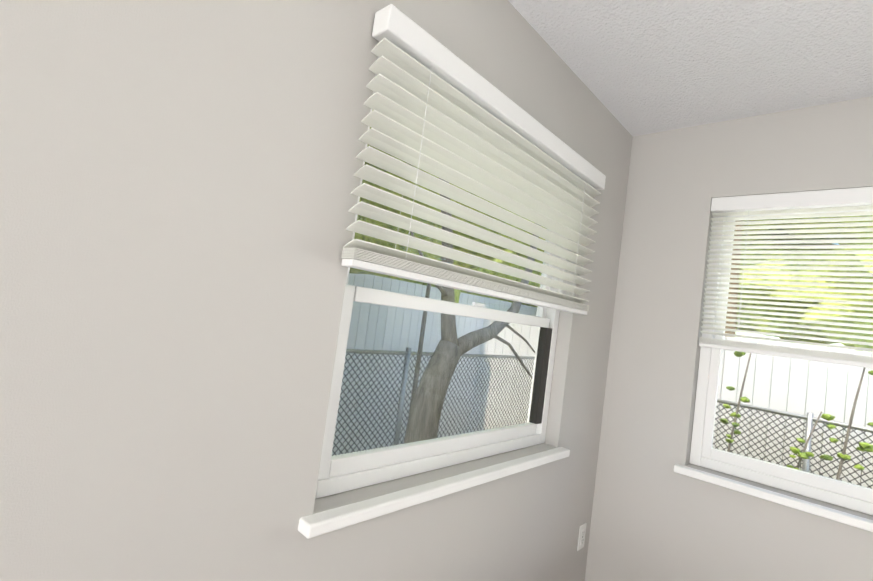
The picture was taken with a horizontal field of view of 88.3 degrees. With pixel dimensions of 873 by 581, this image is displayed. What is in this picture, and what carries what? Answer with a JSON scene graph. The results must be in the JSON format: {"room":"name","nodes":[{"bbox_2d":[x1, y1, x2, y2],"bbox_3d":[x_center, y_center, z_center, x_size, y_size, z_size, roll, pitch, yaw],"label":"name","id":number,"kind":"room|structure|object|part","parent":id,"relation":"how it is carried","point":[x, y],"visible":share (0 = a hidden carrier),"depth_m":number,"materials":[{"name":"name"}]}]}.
{"room":"empty bedroom","nodes":[
{"label":"empty bedroom","id":0,"kind":"room"},
{"bbox_2d":[0,0,632,580],"bbox_3d":[-0.687,0.118,0.670,0.140,2.440,4.763,5,-4,43],"label":"wall","id":1,"kind":"structure","parent":0,"point":[178,186],"depth_m":0.85,"materials":[{"name":"grey paint"}]},
{"bbox_2d":[298,447,569,538],"bbox_3d":[0.107,0.607,1.482,0.102,0.032,1.270,5,-4,43],"label":"window sill","id":2,"kind":"structure","parent":1,"relation":"attached to","point":[319,523],"depth_m":1.23,"materials":[{"name":"white wood"}]},
{"bbox_2d":[315,38,600,498],"bbox_3d":[0.161,0.025,1.535,0.190,1.136,1.256,5,-4,43],"label":"window","id":3,"kind":"structure","parent":1,"relation":"in","point":[471,146],"depth_m":1.33,"materials":[{"name":"white plastic"}]},
{"bbox_3d":[0.214,0.016,1.488,0.043,0.017,1.256,5,-4,43],"label":"left window blind rail","id":4,"kind":"part","parent":3,"relation":"part of","materials":[{"name":"white plastic"}]},
{"bbox_2d":[372,4,605,189],"bbox_3d":[0.292,-0.552,1.516,0.060,0.062,1.264,5,-4,43],"label":"blind valance","id":5,"kind":"object","parent":3,"relation":"attached to","point":[394,25],"visible":0.88,"depth_m":1.27,"materials":[{"name":"white plastic"}]},
{"bbox_2d":[404,67,431,270],"bbox_3d":[-0.046,-0.316,1.145,0.002,0.537,0.002,5,-4,43],"label":"blind cord","id":6,"kind":"object","parent":5,"relation":"hanging from","point":[416,181],"depth_m":1.14,"materials":[{"name":"white fabric"}]},
{"bbox_2d":[571,180,585,306],"bbox_3d":[0.579,-0.196,1.832,0.002,0.537,0.002,5,-4,43],"label":"blind cord","id":7,"kind":"object","parent":5,"relation":"hanging from","point":[585,180],"depth_m":1.83,"materials":[{"name":"white fabric"}]},
{"bbox_2d":[577,523,586,550],"bbox_3d":[0.696,1.177,2.149,0.008,0.114,0.070,5,-4,43],"label":"electrical outlet","id":8,"kind":"object","parent":1,"relation":"attached to","point":[581,537],"visible":1,"depth_m":2.14,"materials":[{"name":"white plastic"}]},
{"bbox_2d":[508,0,872,136],"bbox_3d":[1.097,-1.020,-0.754,4.553,0.120,4.763,5,-4,43],"label":"ceiling","id":9,"kind":"structure","parent":0,"point":[639,67],"depth_m":1.60,"materials":[{"name":"white paint"}]},
{"bbox_2d":[585,96,872,580],"bbox_3d":[2.474,0.543,0.871,4.553,2.440,0.140,5,-4,43],"label":"wall","id":10,"kind":"structure","parent":0,"point":[655,517],"depth_m":2.04,"materials":[{"name":"grey paint"}]},
{"bbox_2d":[674,464,872,531],"bbox_3d":[1.564,0.828,1.566,1.330,0.032,0.102,5,-4,43],"label":"window sill","id":11,"kind":"structure","parent":10,"relation":"attached to","point":[820,510],"depth_m":1.73,"materials":[{"name":"white wood"}]},
{"bbox_2d":[689,205,872,515],"bbox_3d":[1.685,0.221,1.646,1.256,1.206,0.128,5,-4,43],"label":"window","id":12,"kind":"structure","parent":10,"relation":"in","point":[705,454],"depth_m":1.85,"materials":[{"name":"white plastic"}]},
{"bbox_3d":[1.642,0.280,1.604,1.248,0.017,0.022,5,-4,43],"label":"far window blind rail","id":13,"kind":"part","parent":12,"relation":"part of","materials":[{"name":"white plastic"}]},
{"bbox_2d":[711,187,872,212],"bbox_3d":[1.721,-0.353,1.635,1.256,0.062,0.035,5,-4,43],"label":"blind valance","id":14,"kind":"object","parent":12,"relation":"attached to","point":[833,197],"visible":0.98,"depth_m":1.84,"materials":[{"name":"white plastic"}]},
{"bbox_2d":[736,211,748,343],"bbox_3d":[1.320,-0.055,1.940,0.002,0.602,0.002,5,-4,43],"label":"blind cord","id":15,"kind":"object","parent":14,"relation":"hanging from","point":[742,279],"visible":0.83,"depth_m":1.93,"materials":[{"name":"white fabric"}]},
{"label":"outside","id":16,"kind":"structure","parent":0,"visible":0},
{"bbox_2d":[731,417,863,482],"bbox_3d":[0.489,2.116,3.488,26.000,0.200,26.000,5,-4,43],"label":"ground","id":17,"kind":"structure","parent":16,"point":[801,451],"depth_m":9.35,"materials":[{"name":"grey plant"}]},
{"bbox_2d":[332,110,872,488],"bbox_3d":[2.926,-0.970,3.660,14.017,6.576,19.355,5,-4,43],"label":"yard","id":18,"kind":"structure","parent":17,"relation":"on","point":[454,422],"depth_m":4.65,"materials":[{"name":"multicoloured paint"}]}
]}

